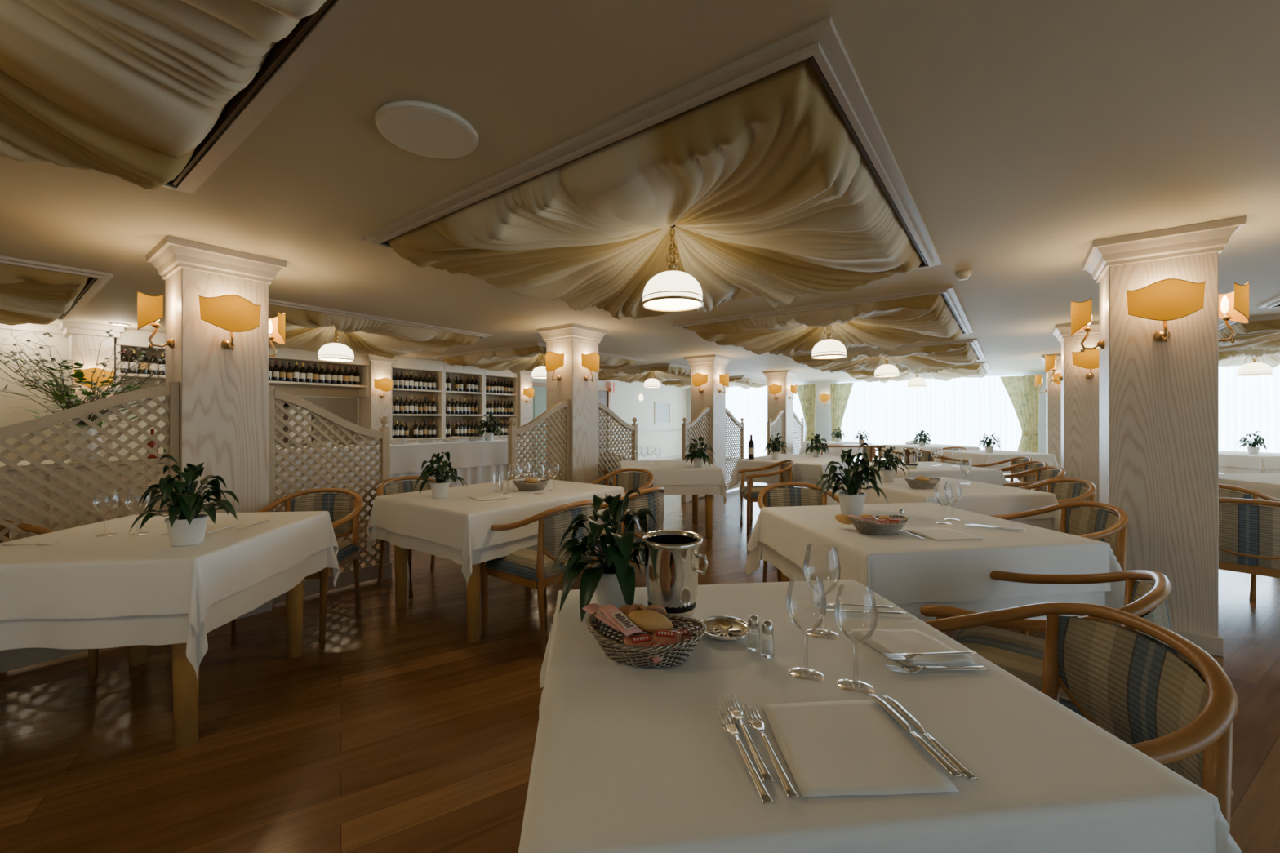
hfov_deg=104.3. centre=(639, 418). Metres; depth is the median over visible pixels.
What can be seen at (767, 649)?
shaker
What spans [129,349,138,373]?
wine bottle
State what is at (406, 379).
wine bottle
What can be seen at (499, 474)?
tumbler
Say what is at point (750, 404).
sheer curtain
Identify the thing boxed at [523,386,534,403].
wall sconce
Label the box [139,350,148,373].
wine bottle
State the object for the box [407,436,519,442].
countertop
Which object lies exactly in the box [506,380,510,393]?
wine bottle
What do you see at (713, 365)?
column
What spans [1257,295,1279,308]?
trim
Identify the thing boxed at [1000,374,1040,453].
curtain
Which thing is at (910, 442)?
armchair
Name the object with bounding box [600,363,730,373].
trim
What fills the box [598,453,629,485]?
armchair
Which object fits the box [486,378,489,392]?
wine bottle
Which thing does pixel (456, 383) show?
wine bottle
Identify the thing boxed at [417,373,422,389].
wine bottle
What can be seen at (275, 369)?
wine bottle
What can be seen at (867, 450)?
armchair
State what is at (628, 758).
tablecloth
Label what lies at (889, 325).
drape
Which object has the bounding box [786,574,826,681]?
wine glass
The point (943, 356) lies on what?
drape
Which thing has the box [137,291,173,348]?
wall sconce
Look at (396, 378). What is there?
wine bottle
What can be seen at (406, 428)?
wine bottle
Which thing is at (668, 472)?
tablecloth
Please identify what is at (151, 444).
bottle
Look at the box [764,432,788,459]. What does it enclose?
potted plant
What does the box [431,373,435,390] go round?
wine bottle
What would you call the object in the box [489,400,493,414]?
wine bottle
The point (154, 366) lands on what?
wine bottle
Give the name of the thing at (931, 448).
wine glass
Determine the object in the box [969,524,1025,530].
knife
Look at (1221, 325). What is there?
trim
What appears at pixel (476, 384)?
wine bottle
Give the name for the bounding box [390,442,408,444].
plate
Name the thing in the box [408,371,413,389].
wine bottle
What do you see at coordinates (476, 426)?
wine bottle
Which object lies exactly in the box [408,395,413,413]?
wine bottle
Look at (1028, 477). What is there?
armchair
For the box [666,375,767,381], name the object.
trim
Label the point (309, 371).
wine bottle
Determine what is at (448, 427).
wine bottle
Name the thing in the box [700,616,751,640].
dish
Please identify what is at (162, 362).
wine bottle
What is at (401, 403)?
wine bottle
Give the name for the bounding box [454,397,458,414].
wine bottle
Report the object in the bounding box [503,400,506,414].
wine bottle
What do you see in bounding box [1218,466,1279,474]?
tablecloth
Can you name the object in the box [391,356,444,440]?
shelf
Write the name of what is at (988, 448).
potted plant
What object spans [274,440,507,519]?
buffet table
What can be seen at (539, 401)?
door
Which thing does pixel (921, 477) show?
bread roll
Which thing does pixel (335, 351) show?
pendant lamp
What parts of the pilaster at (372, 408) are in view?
crown moulding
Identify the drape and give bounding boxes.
[0,0,326,189]
[0,262,90,325]
[268,304,479,359]
[387,59,923,319]
[442,346,637,373]
[598,365,690,382]
[661,377,767,389]
[685,293,963,356]
[791,342,977,373]
[845,364,986,382]
[1218,319,1279,351]
[1218,349,1279,368]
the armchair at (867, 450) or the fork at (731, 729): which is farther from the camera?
the armchair at (867, 450)
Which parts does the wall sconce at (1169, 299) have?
arm, lamp shade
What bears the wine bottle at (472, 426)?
on the shelf at (455, 371)
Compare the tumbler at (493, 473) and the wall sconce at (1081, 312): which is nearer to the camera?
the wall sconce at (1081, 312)
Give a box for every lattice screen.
[0,381,179,672]
[268,386,391,608]
[507,399,569,481]
[598,402,637,485]
[680,404,711,502]
[725,408,745,490]
[767,408,784,455]
[793,411,804,454]
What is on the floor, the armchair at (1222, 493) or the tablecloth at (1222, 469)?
the armchair at (1222, 493)
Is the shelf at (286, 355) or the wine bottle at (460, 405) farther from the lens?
the wine bottle at (460, 405)
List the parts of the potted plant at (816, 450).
pot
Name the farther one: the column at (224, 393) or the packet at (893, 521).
the column at (224, 393)
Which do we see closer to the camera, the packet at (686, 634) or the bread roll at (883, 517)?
the packet at (686, 634)
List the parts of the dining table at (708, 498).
leg, leg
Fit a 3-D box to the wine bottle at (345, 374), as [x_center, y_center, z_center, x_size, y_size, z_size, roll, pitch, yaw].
[-4.607,-0.674,7.790,0.077,0.288,0.077,0,0,38]
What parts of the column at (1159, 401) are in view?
crown moulding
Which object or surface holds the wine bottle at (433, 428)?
on the shelf at (427, 366)
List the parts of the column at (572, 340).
crown moulding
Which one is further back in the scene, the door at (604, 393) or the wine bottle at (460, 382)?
the door at (604, 393)
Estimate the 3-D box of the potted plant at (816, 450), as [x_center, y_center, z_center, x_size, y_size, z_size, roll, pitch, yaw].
[2.407,0.354,6.750,0.316,0.322,0.350,0,0,28]
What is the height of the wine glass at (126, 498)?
0.201 m
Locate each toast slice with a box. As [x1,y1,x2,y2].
[618,604,630,613]
[628,604,640,613]
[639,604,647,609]
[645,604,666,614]
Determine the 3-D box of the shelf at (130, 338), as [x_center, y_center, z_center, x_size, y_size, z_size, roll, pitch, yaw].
[-5.731,-0.697,6.380,0.365,0.693,1.406,0,0,37]
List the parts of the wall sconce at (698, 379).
lamp shade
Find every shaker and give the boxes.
[746,614,760,651]
[760,619,774,657]
[897,508,904,519]
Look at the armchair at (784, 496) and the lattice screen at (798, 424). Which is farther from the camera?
the lattice screen at (798, 424)
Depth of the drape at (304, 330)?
6.04 m
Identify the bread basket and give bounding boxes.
[512,479,550,490]
[586,612,706,667]
[848,515,908,535]
[904,477,940,488]
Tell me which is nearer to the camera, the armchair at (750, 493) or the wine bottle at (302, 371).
the armchair at (750, 493)
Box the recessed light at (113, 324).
[108,323,130,326]
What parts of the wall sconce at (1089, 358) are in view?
lamp shade, arm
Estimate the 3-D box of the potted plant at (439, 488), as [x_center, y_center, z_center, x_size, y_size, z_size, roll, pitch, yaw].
[-1.287,0.367,3.263,0.279,0.296,0.292,0,0,-2]
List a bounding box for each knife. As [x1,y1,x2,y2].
[237,520,269,529]
[476,497,506,503]
[811,600,893,608]
[826,608,906,614]
[869,693,963,777]
[882,695,977,780]
[965,524,1020,530]
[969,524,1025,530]
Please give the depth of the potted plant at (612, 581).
1.33 m
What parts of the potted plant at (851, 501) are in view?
pot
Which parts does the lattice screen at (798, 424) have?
rail, post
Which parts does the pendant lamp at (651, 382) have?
lamp shade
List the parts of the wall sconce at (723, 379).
lamp shade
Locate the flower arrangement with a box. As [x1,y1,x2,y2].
[0,328,165,461]
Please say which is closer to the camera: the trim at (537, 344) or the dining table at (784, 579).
the dining table at (784, 579)
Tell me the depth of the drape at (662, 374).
10.64 m
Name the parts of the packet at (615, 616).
printed panel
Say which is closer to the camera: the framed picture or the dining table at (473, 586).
the dining table at (473, 586)
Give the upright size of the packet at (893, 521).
0.026 m
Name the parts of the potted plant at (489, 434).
pot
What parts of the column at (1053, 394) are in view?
crown moulding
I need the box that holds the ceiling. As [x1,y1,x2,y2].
[0,0,1279,384]
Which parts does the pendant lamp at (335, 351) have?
lamp shade, chain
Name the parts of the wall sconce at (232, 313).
lamp shade, arm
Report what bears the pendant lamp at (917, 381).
hanging from the drape at (945, 374)
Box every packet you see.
[582,603,620,631]
[598,604,643,636]
[622,633,651,656]
[643,638,674,664]
[651,629,681,650]
[671,628,692,650]
[848,514,880,523]
[866,515,878,521]
[877,519,889,526]
[886,518,902,526]
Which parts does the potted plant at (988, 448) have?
pot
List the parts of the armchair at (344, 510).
leg, leg, arm rail, backrest, leg, seat frame, seat, rail, leg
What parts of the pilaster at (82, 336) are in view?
crown moulding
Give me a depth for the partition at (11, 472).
4.00 m
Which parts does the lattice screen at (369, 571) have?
post, rail, rail, post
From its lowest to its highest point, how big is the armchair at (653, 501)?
0.802 m
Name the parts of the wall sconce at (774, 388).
lamp shade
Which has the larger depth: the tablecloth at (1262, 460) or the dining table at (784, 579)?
the tablecloth at (1262, 460)
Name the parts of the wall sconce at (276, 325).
bulb, arm, lamp shade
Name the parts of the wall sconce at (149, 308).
lamp shade, arm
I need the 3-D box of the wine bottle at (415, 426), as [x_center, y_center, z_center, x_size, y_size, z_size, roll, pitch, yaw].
[-3.923,0.184,8.703,0.077,0.312,0.077,0,0,39]
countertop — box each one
[0,456,164,471]
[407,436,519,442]
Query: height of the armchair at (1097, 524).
0.802 m
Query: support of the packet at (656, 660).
in the bread basket at (615, 650)
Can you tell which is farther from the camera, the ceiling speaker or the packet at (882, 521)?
the packet at (882, 521)
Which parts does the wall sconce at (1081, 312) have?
lamp shade, arm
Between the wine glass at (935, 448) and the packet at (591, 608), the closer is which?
the packet at (591, 608)
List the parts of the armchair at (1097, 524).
leg, arm rail, leg, backrest, leg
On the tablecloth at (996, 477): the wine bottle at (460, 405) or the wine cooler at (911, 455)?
the wine cooler at (911, 455)
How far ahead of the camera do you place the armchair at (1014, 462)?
6.34 m
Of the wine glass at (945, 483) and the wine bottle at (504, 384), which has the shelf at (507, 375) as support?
the wine bottle at (504, 384)
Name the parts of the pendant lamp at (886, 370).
lamp shade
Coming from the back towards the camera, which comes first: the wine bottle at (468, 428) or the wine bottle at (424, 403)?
the wine bottle at (468, 428)
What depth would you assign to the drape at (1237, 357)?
8.24 m
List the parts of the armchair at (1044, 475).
leg, backrest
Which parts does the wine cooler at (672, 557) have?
handle, handle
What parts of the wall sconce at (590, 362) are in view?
lamp shade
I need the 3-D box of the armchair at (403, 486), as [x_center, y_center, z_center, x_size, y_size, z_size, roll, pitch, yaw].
[-1.691,0.870,3.873,0.586,0.802,0.621,0,0,37]
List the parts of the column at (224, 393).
crown moulding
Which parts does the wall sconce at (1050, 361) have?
lamp shade, arm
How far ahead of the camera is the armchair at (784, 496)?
3.62 m
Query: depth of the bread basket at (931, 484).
3.64 m
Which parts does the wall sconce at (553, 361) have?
lamp shade, arm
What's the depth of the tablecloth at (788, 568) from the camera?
2.05 m
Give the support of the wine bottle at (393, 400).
on the shelf at (427, 366)
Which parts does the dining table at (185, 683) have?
leg, leg, leg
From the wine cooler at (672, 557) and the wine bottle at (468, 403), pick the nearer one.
the wine cooler at (672, 557)
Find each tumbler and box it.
[493,472,502,491]
[498,474,508,493]
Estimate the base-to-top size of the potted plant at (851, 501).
0.388 m
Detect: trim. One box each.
[0,255,113,319]
[0,323,62,333]
[162,0,377,194]
[268,298,492,338]
[361,16,942,298]
[432,342,646,362]
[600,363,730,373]
[611,428,681,433]
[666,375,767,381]
[672,285,973,334]
[782,338,985,359]
[841,361,991,373]
[1218,315,1279,330]
[1218,346,1261,351]
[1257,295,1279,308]
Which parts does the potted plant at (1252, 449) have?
pot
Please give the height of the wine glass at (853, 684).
0.188 m
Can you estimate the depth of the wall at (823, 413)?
13.62 m
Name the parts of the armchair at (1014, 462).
arm rail, leg, backrest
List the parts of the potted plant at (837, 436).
pot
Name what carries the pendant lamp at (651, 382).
hanging from the drape at (662, 374)
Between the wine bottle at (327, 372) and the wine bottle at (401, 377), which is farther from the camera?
the wine bottle at (401, 377)
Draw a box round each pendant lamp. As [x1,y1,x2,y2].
[317,327,354,361]
[531,353,546,378]
[641,227,703,311]
[643,371,660,387]
[811,325,846,359]
[874,355,899,377]
[906,373,926,386]
[1235,356,1273,376]
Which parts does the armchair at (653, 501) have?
seat, leg, arm rail, backrest, rail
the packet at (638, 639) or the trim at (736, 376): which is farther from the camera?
the trim at (736, 376)
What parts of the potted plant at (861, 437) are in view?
pot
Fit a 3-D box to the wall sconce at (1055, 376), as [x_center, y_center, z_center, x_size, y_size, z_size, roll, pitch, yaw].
[6.801,-0.586,7.957,0.308,0.332,0.157,0,0,37]
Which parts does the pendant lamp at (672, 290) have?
lamp shade, chain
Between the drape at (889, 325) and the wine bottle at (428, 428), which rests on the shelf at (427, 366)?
the wine bottle at (428, 428)
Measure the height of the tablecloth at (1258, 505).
0.367 m
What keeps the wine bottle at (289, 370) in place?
on the shelf at (286, 355)
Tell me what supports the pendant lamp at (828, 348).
hanging from the drape at (889, 325)
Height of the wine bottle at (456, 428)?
0.296 m
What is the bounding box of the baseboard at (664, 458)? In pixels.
[638,454,681,460]
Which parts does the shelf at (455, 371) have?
panel, panel, cornice, panel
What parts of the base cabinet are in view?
door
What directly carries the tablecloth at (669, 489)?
on the dining table at (708, 498)
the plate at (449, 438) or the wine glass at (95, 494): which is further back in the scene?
the plate at (449, 438)
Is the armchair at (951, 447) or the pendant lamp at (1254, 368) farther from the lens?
the armchair at (951, 447)
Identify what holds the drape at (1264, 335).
hanging from the ceiling
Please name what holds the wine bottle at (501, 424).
on the shelf at (507, 375)
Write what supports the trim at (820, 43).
attached to the ceiling
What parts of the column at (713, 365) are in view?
crown moulding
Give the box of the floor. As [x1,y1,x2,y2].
[0,457,1279,852]
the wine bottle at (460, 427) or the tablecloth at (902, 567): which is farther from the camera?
the wine bottle at (460, 427)
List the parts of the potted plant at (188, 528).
pot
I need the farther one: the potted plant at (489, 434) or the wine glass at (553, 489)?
the potted plant at (489, 434)
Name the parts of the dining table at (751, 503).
leg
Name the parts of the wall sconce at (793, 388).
lamp shade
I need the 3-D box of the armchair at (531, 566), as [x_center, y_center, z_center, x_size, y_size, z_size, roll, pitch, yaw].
[-0.569,0.870,2.977,0.586,0.802,0.621,0,0,37]
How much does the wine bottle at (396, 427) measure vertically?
0.306 m
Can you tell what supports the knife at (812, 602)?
on the tablecloth at (628, 758)
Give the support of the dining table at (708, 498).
on the floor
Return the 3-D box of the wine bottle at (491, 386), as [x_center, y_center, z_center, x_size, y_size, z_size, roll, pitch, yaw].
[-2.974,-0.651,9.969,0.077,0.282,0.077,0,0,33]
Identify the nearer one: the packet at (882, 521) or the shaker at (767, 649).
the shaker at (767, 649)
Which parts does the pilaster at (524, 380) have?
crown moulding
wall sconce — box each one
[73,367,114,397]
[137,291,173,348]
[198,294,261,350]
[268,311,285,359]
[373,377,393,398]
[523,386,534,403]
[545,351,564,381]
[581,352,599,382]
[691,373,707,393]
[719,373,728,393]
[768,383,782,399]
[789,384,797,399]
[819,393,831,405]
[1035,374,1047,393]
[1044,354,1062,382]
[1053,372,1061,384]
[1070,297,1104,352]
[1071,347,1099,379]
[1125,278,1205,342]
[1218,282,1249,343]
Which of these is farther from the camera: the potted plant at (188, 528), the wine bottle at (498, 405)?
the wine bottle at (498, 405)
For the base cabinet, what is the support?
on the floor
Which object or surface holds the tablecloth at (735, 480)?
on the dining table at (751, 503)
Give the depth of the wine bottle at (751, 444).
6.32 m
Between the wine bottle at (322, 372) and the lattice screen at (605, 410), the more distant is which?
the wine bottle at (322, 372)
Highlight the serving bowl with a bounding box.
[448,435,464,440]
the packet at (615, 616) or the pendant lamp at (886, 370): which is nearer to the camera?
the packet at (615, 616)
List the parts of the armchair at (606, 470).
seat, leg, backrest, arm rail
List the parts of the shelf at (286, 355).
panel, cornice, panel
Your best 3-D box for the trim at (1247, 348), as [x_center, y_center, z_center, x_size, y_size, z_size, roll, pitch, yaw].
[9.930,-1.042,8.040,2.620,0.066,2.520,0,0,37]
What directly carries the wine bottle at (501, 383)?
on the shelf at (507, 375)
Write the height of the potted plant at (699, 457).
0.322 m
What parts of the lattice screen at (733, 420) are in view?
rail, rail, post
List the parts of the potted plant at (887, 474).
pot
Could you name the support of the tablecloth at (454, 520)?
on the tablecloth at (500, 550)
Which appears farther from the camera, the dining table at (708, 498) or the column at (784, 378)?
the column at (784, 378)
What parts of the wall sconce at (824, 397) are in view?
lamp shade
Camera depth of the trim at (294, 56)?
1.51 m
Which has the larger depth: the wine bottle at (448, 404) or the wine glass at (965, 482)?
the wine bottle at (448, 404)
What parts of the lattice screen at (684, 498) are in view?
post, rail, rail, post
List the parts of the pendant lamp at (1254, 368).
lamp shade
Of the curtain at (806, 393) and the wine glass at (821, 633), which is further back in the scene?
the curtain at (806, 393)
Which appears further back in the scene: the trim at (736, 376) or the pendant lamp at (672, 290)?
the trim at (736, 376)
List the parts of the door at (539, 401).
frame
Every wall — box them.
[0,328,686,462]
[686,365,1233,474]
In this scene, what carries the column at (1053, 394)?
on the floor
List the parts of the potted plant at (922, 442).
pot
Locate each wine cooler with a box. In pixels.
[637,529,708,622]
[900,447,921,468]
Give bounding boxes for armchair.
[0,519,98,676]
[230,488,363,644]
[376,475,452,598]
[480,499,597,657]
[570,486,665,590]
[589,467,653,496]
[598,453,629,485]
[737,459,795,534]
[757,482,839,582]
[862,443,902,462]
[905,440,930,444]
[918,448,968,465]
[920,569,1171,720]
[924,601,1238,833]
[928,446,968,453]
[968,456,1033,489]
[987,501,1128,635]
[993,460,1048,491]
[1003,466,1065,492]
[1017,478,1096,508]
[1218,484,1279,602]
[1218,497,1279,577]
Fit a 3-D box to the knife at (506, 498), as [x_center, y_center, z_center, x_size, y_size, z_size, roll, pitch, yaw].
[-0.916,0.508,3.079,0.015,0.004,0.212,0,0,39]
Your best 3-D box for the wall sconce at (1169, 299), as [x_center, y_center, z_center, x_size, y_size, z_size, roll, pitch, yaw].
[2.884,-0.586,2.733,0.308,0.332,0.157,0,0,37]
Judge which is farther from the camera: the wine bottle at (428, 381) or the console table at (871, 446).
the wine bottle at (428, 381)
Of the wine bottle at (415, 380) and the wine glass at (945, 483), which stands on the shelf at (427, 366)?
the wine bottle at (415, 380)
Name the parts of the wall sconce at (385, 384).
lamp shade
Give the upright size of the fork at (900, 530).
0.008 m
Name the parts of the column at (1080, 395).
crown moulding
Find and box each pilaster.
[58,320,124,458]
[359,354,397,440]
[517,369,532,478]
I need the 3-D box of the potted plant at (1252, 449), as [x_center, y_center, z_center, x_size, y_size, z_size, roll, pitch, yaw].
[8.983,0.346,7.305,0.303,0.337,0.302,0,0,41]
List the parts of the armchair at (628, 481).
leg, backrest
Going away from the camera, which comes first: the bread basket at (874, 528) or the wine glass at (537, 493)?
the bread basket at (874, 528)
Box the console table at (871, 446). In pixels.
[809,444,885,462]
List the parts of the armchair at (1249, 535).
seat, seat frame, backrest, rail, arm rail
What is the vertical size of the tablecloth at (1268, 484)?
0.228 m
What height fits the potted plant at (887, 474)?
0.282 m
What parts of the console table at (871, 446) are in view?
leg, leg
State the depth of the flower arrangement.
4.18 m
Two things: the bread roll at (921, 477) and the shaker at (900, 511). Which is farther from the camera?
the bread roll at (921, 477)
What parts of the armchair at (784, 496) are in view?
leg, leg, backrest, arm rail, leg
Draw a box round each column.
[146,235,287,620]
[536,323,607,484]
[684,354,731,496]
[762,369,797,454]
[1040,353,1061,471]
[1052,320,1099,508]
[1081,215,1246,657]
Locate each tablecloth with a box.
[0,511,338,635]
[0,533,339,679]
[366,477,625,565]
[366,514,619,588]
[518,579,1241,852]
[538,688,543,716]
[617,460,725,491]
[653,477,726,504]
[728,472,844,497]
[730,453,854,483]
[744,541,1124,626]
[747,502,1125,604]
[799,440,876,453]
[799,448,878,459]
[835,476,1061,519]
[838,503,1060,531]
[858,462,1007,485]
[881,444,979,456]
[881,453,903,461]
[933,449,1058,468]
[1218,450,1279,473]
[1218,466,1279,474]
[1218,473,1279,500]
[1257,505,1279,508]
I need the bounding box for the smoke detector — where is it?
[955,270,971,279]
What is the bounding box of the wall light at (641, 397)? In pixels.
[639,394,643,400]
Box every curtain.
[725,384,803,457]
[796,384,816,455]
[830,382,853,440]
[840,374,1023,462]
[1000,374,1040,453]
[1218,364,1279,453]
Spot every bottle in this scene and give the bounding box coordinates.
[120,350,128,373]
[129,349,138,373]
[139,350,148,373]
[146,429,158,457]
[149,351,158,374]
[158,353,165,375]
[268,360,271,380]
[272,360,279,381]
[279,361,285,381]
[286,362,293,382]
[293,360,299,382]
[299,362,306,382]
[306,362,312,382]
[312,364,318,382]
[319,364,324,383]
[324,364,330,383]
[331,365,337,383]
[337,365,342,384]
[342,366,348,384]
[348,365,354,384]
[354,366,359,385]
[392,400,394,413]
[392,425,394,438]
[394,371,399,388]
[394,395,399,413]
[394,420,399,438]
[399,370,404,388]
[399,396,404,413]
[399,420,404,438]
[404,372,408,388]
[404,396,408,413]
[404,422,408,438]
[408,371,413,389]
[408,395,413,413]
[413,373,417,389]
[413,397,417,413]
[413,420,417,438]
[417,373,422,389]
[417,398,422,413]
[417,422,422,438]
[422,373,426,389]
[422,396,426,413]
[422,420,426,437]
[426,374,431,390]
[426,396,431,413]
[426,422,431,437]
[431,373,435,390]
[431,397,435,413]
[431,422,435,437]
[446,374,450,391]
[446,397,450,414]
[446,420,450,437]
[450,399,454,414]
[454,376,458,391]
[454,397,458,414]
[454,421,458,436]
[458,375,462,391]
[458,399,462,414]
[458,420,462,436]
[462,398,466,414]
[462,420,466,436]
[466,375,471,391]
[466,399,470,414]
[466,420,471,436]
[470,376,474,391]
[470,398,474,414]
[471,422,474,436]
[474,377,478,392]
[474,400,478,414]
[474,421,478,435]
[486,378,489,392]
[486,400,489,414]
[489,378,493,392]
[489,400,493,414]
[493,378,497,393]
[493,400,497,414]
[496,377,500,393]
[496,400,500,414]
[500,378,503,393]
[500,400,503,414]
[500,420,503,435]
[503,379,506,393]
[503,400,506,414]
[503,420,506,435]
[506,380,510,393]
[506,400,510,414]
[510,381,513,394]
[510,400,513,414]
[747,435,754,459]
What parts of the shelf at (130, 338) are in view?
panel, cornice, panel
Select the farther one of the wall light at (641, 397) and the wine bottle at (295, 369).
the wall light at (641, 397)
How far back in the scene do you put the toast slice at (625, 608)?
1.17 m
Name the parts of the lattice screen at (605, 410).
rail, post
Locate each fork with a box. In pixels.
[0,542,57,546]
[715,706,774,804]
[722,693,774,782]
[742,703,799,799]
[880,649,977,659]
[883,664,987,673]
[900,529,926,539]
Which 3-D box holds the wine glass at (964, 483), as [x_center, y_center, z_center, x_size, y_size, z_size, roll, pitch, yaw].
[2.550,0.419,3.900,0.078,0.192,0.078,0,0,37]
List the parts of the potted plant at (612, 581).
pot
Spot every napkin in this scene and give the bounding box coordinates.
[161,524,239,534]
[468,493,513,501]
[761,699,959,797]
[848,628,977,666]
[905,528,982,540]
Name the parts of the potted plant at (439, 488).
pot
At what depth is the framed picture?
15.23 m
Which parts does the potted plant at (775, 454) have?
pot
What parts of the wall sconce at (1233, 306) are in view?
bulb, arm, lamp shade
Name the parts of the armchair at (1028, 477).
arm rail, leg, backrest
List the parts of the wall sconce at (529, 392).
lamp shade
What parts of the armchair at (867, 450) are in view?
backrest, leg, arm rail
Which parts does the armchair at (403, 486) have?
leg, backrest, leg, arm rail, leg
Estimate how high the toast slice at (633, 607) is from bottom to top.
0.042 m
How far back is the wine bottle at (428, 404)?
8.87 m
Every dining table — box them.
[128,578,303,750]
[394,545,604,642]
[692,494,712,539]
[746,480,841,519]
[781,572,789,582]
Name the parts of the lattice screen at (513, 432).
post, rail, post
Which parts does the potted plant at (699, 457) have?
pot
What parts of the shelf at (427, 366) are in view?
panel, panel, cornice, panel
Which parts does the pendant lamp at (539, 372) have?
lamp shade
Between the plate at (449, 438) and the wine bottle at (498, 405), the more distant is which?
the wine bottle at (498, 405)
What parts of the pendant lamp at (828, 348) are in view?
lamp shade, chain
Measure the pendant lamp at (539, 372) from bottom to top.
0.479 m
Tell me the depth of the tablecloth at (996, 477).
4.99 m
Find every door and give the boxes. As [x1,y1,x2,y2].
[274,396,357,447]
[532,382,546,475]
[598,386,610,457]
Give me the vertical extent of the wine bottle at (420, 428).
0.280 m
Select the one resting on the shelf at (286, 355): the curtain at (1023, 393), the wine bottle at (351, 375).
the wine bottle at (351, 375)
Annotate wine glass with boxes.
[92,488,119,537]
[124,488,150,535]
[507,463,519,492]
[519,462,530,481]
[533,465,544,494]
[548,462,559,490]
[640,447,648,464]
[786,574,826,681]
[803,544,840,639]
[834,583,877,694]
[930,448,938,466]
[934,448,942,465]
[934,484,953,524]
[943,481,961,521]
[951,448,960,466]
[959,459,971,484]
[960,458,971,483]
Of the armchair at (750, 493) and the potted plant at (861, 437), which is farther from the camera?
the potted plant at (861, 437)
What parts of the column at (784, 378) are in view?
crown moulding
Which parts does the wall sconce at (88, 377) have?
lamp shade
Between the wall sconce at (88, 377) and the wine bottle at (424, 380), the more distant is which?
the wine bottle at (424, 380)
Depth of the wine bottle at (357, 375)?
7.90 m
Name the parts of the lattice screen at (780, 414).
post, rail, post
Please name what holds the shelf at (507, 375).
on the countertop
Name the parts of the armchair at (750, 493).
leg, seat frame, leg, seat, arm rail, leg, backrest, leg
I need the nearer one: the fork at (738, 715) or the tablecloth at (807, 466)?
the fork at (738, 715)
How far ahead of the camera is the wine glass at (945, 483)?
2.53 m
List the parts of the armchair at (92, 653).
leg, arm rail, leg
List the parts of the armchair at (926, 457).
backrest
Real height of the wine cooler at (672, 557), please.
0.207 m
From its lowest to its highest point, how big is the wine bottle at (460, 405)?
0.297 m
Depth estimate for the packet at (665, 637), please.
1.04 m
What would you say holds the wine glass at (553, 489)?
on the tablecloth at (454, 520)
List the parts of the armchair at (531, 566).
leg, seat, seat frame, leg, arm rail, leg, rail, backrest, leg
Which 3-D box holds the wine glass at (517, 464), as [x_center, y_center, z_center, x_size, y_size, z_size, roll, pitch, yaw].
[-0.897,0.419,3.534,0.078,0.192,0.078,0,0,37]
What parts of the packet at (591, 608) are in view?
printed panel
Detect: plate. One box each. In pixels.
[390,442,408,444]
[415,441,434,443]
[442,438,458,439]
[442,440,459,442]
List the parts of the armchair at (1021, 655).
leg, seat, arm rail, leg, leg, backrest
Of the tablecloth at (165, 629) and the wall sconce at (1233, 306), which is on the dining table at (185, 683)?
the tablecloth at (165, 629)
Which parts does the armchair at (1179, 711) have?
leg, backrest, rail, leg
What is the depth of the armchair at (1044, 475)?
4.97 m
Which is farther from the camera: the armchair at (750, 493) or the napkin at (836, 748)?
the armchair at (750, 493)
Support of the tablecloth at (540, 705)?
on the dining table
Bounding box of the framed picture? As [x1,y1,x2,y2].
[654,401,670,423]
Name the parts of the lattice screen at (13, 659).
rail, rail, post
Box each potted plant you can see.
[128,453,239,546]
[413,451,466,497]
[474,414,505,440]
[551,487,659,622]
[684,436,715,466]
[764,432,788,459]
[804,432,830,457]
[815,442,888,515]
[830,426,845,442]
[854,430,869,444]
[870,446,909,481]
[912,428,931,446]
[977,432,1000,453]
[1235,431,1266,453]
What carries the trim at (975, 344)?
attached to the ceiling
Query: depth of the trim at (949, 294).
4.57 m
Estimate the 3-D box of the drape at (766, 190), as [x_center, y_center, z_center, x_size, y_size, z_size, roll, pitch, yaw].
[0.202,-1.026,3.086,2.452,0.338,2.352,0,0,37]
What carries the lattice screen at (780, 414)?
on the floor
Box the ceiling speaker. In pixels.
[374,100,478,159]
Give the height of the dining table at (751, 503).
0.745 m
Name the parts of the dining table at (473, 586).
leg, leg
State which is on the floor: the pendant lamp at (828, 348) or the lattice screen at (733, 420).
the lattice screen at (733, 420)
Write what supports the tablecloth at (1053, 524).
on the dining table
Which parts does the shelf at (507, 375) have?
panel, panel, cornice, panel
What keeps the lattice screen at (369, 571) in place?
on the floor
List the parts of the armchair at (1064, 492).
leg, backrest, leg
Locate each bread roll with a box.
[524,477,537,484]
[627,609,673,633]
[835,514,852,524]
[858,514,878,519]
[877,515,891,519]
[915,475,929,481]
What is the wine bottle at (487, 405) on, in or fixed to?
on the shelf at (507, 375)
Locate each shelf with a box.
[114,328,165,390]
[268,347,368,397]
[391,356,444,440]
[443,361,484,439]
[484,368,518,437]
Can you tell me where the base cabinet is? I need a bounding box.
[407,436,522,479]
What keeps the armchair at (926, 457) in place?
on the floor
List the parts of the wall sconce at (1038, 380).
lamp shade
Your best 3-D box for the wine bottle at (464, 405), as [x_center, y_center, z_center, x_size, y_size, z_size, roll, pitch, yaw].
[-3.340,-0.234,9.480,0.077,0.307,0.077,0,0,-43]
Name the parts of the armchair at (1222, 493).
backrest, arm rail, leg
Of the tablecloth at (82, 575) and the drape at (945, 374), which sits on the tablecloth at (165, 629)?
the tablecloth at (82, 575)

